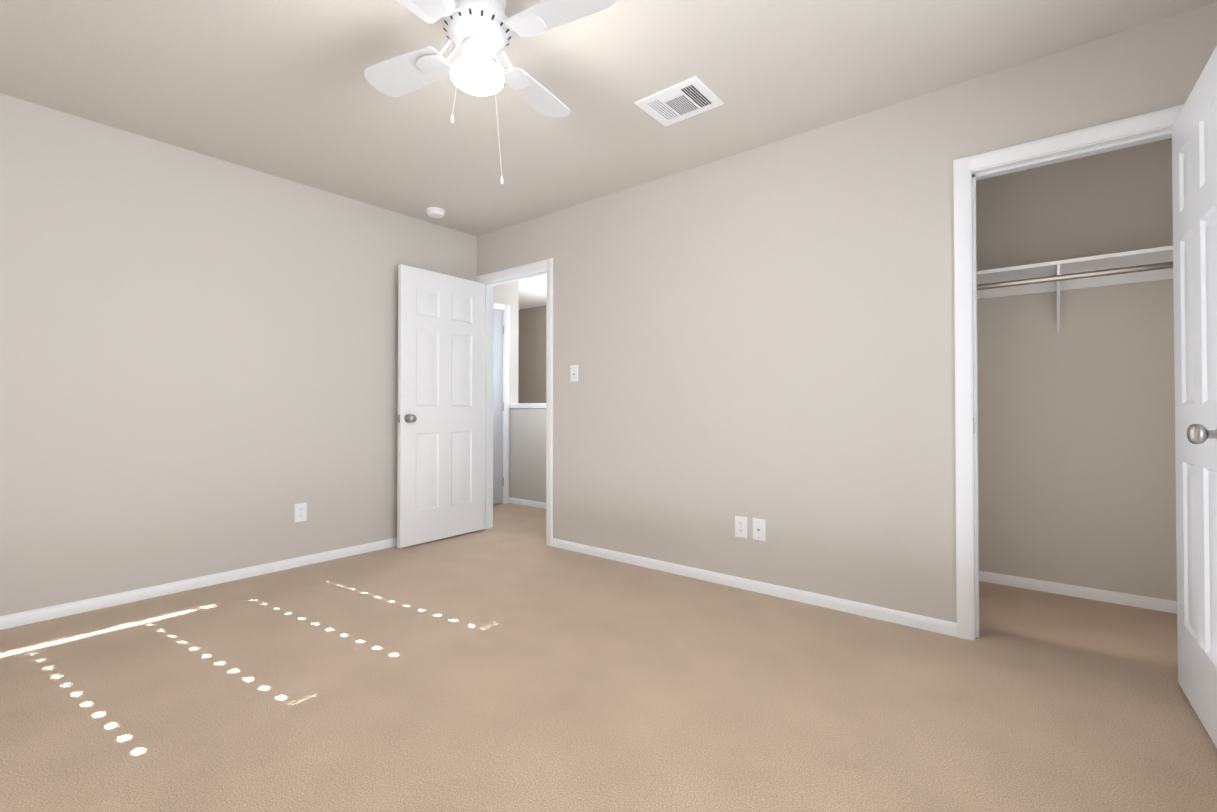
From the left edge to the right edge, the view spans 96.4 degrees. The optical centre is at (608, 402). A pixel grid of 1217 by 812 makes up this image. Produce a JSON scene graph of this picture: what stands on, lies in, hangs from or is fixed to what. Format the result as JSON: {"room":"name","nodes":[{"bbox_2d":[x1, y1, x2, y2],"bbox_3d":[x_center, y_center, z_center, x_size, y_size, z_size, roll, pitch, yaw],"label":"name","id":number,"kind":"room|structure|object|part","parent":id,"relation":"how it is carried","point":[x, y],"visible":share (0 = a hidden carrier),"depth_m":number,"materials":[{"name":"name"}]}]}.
{"room":"empty bedroom","nodes":[
{"label":"empty bedroom","id":0,"kind":"room"},
{"bbox_2d":[0,93,476,615],"bbox_3d":[-2.252,-0.212,3.211,0.120,2.500,3.510,-1,-1,39],"label":"wall","id":1,"kind":"structure","parent":0,"point":[198,364],"depth_m":2.99,"materials":[{"name":"grey paint"}]},
{"bbox_2d":[0,538,396,629],"bbox_3d":[-2.152,1.009,3.214,0.014,0.058,3.360,-1,-1,39],"label":"baseboard","id":2,"kind":"structure","parent":1,"relation":"attached to","point":[52,612],"depth_m":2.96,"materials":[{"name":"white wood"}]},
{"bbox_2d":[294,502,306,521],"bbox_3d":[-1.959,0.701,3.462,0.007,0.116,0.072,-1,-1,39],"label":"outlet","id":3,"kind":"object","parent":1,"relation":"attached to","point":[300,512],"visible":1,"depth_m":3.46,"materials":[{"name":"white plastic"}]},
{"bbox_2d":[494,281,518,496],"bbox_3d":[-1.339,-0.187,5.534,0.120,2.500,1.010,-1,-1,39],"label":"wall","id":4,"kind":"structure","parent":0,"point":[507,293],"depth_m":5.82,"materials":[{"name":"grey paint"}]},
{"bbox_2d":[493,309,503,503],"bbox_3d":[-1.345,0.042,5.460,0.176,2.018,0.722,-1,-1,39],"label":"hall door","id":5,"kind":"structure","parent":4,"relation":"in","point":[498,405],"depth_m":5.67,"materials":[{"name":"grey wood"}]},
{"bbox_2d":[518,305,545,402],"bbox_3d":[-0.063,-0.171,7.003,4.920,2.500,0.120,-1,-1,39],"label":"wall","id":6,"kind":"structure","parent":0,"point":[532,358],"depth_m":7.76,"materials":[{"name":"beige paint"}]},
{"bbox_2d":[0,503,1216,811],"bbox_3d":[-0.857,1.104,3.761,7.740,0.120,6.140,-1,-1,39],"label":"floor","id":7,"kind":"structure","parent":0,"point":[510,661],"depth_m":1.87,"materials":[{"name":"carpet"}]},
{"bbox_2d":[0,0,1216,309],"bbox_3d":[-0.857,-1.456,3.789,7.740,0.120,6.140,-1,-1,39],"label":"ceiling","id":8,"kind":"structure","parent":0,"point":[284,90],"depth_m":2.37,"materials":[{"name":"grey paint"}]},
{"bbox_2d":[426,207,444,217],"bbox_3d":[-1.256,-1.371,3.948,0.136,0.046,0.136,-1,-1,39],"label":"smoke detector","id":9,"kind":"object","parent":8,"relation":"attached to","point":[435,212],"visible":1,"depth_m":3.91,"materials":[{"name":"white plastic"}]},
{"bbox_2d":[364,0,615,183],"bbox_3d":[-0.456,-1.092,1.892,0.804,0.648,0.804,0,-1,-17],"label":"ceiling fan","id":10,"kind":"object","parent":8,"relation":"hanging from","point":[479,33],"visible":1,"depth_m":1.86,"materials":[{"name":"white"}]},
{"bbox_3d":[-0.456,-1.163,1.893,0.184,0.127,0.184,-1,-1,39],"label":"globe","id":11,"kind":"part","parent":10,"relation":"part of"},
{"bbox_2d":[635,76,723,126],"bbox_3d":[0.333,-1.406,2.557,0.325,0.007,0.265,-1,-1,39],"label":"ceiling vent","id":12,"kind":"object","parent":8,"relation":"in","point":[687,98],"visible":1,"depth_m":2.54,"materials":[{"name":"white metal"}]},
{"bbox_2d":[510,138,1176,600],"bbox_3d":[0.993,-0.201,4.212,5.170,2.500,0.136,-1,-1,39],"label":"wall","id":13,"kind":"structure","parent":0,"point":[1076,456],"depth_m":2.91,"materials":[{"name":"grey paint"}]},
{"bbox_2d":[509,403,545,407],"bbox_3d":[-0.099,0.029,5.101,2.350,0.050,0.160,-1,-1,39],"label":"cap","id":14,"kind":"object","parent":13,"relation":"on","point":[527,405],"visible":0.29,"depth_m":5.59,"materials":[{"name":"white wood"}]},
{"bbox_2d":[509,497,545,508],"bbox_3d":[-0.143,1.029,5.036,2.350,0.058,0.020,-1,-1,39],"label":"baseboard","id":15,"kind":"structure","parent":13,"relation":"attached to","point":[537,504],"depth_m":5.59,"materials":[{"name":"white wood"}]},
{"bbox_2d":[977,246,1172,331],"bbox_3d":[2.198,-0.544,2.962,1.720,0.328,0.300,-1,-1,39],"label":"closet shelf","id":16,"kind":"object","parent":13,"relation":"attached to","point":[1142,265],"visible":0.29,"depth_m":2.79,"materials":[{"name":"white wood"}]},
{"bbox_2d":[979,571,1176,613],"bbox_3d":[2.287,1.007,3.056,1.720,0.058,0.014,-1,-1,39],"label":"baseboard","id":17,"kind":"structure","parent":13,"relation":"attached to","point":[1164,605],"depth_m":2.88,"materials":[{"name":"white wood"}]},
{"bbox_2d":[477,2,1216,622],"bbox_3d":[0.316,-0.209,3.470,5.290,2.500,0.120,-1,-1,39],"label":"wall","id":18,"kind":"structure","parent":0,"point":[765,332],"depth_m":2.84,"materials":[{"name":"grey paint"}]},
{"bbox_2d":[397,264,484,547],"bbox_3d":[-1.263,0.028,4.180,0.176,2.018,0.777,0,-1,37],"label":"bedroom door","id":19,"kind":"structure","parent":18,"relation":"in","point":[440,472],"depth_m":4.13,"materials":[{"name":"white wood"}]},
{"bbox_2d":[570,365,577,381],"bbox_3d":[-0.246,-0.205,3.837,0.072,0.116,0.017,-1,-1,39],"label":"light switch","id":20,"kind":"object","parent":18,"relation":"attached to","point":[573,373],"visible":1,"depth_m":3.84,"materials":[{"name":"white plastic"}]},
{"bbox_2d":[735,516,746,537],"bbox_3d":[0.739,0.696,3.037,0.072,0.116,0.007,-1,-1,39],"label":"outlet","id":21,"kind":"object","parent":18,"relation":"attached to","point":[740,526],"visible":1,"depth_m":3.04,"materials":[{"name":"white plastic"}]},
{"bbox_2d":[551,538,956,636],"bbox_3d":[0.561,1.009,3.173,2.495,0.058,0.014,-1,-1,39],"label":"baseboard","id":22,"kind":"structure","parent":18,"relation":"attached to","point":[945,627],"depth_m":2.89,"materials":[{"name":"white wood"}]},
{"bbox_2d":[753,518,764,540],"bbox_3d":[0.818,0.695,2.967,0.072,0.116,0.016,-1,-1,39],"label":"outlet","id":23,"kind":"object","parent":18,"relation":"attached to","point":[758,529],"visible":1,"depth_m":2.97,"materials":[{"name":"white plastic"}]},
{"bbox_2d":[475,104,1183,639],"bbox_3d":[0.471,-0.005,3.858,5.041,2.100,0.958,-1,-1,39],"label":"door frame","id":24,"kind":"structure","parent":18,"relation":"attached to","point":[963,168],"depth_m":2.38,"materials":[{"name":"white wood"}]},
{"bbox_2d":[1172,46,1216,747],"bbox_3d":[1.881,0.001,1.712,0.176,2.018,0.662,0,-1,37],"label":"closet door","id":25,"kind":"structure","parent":18,"relation":"in","point":[1194,163],"depth_m":1.73,"materials":[{"name":"white wood"}]}
]}

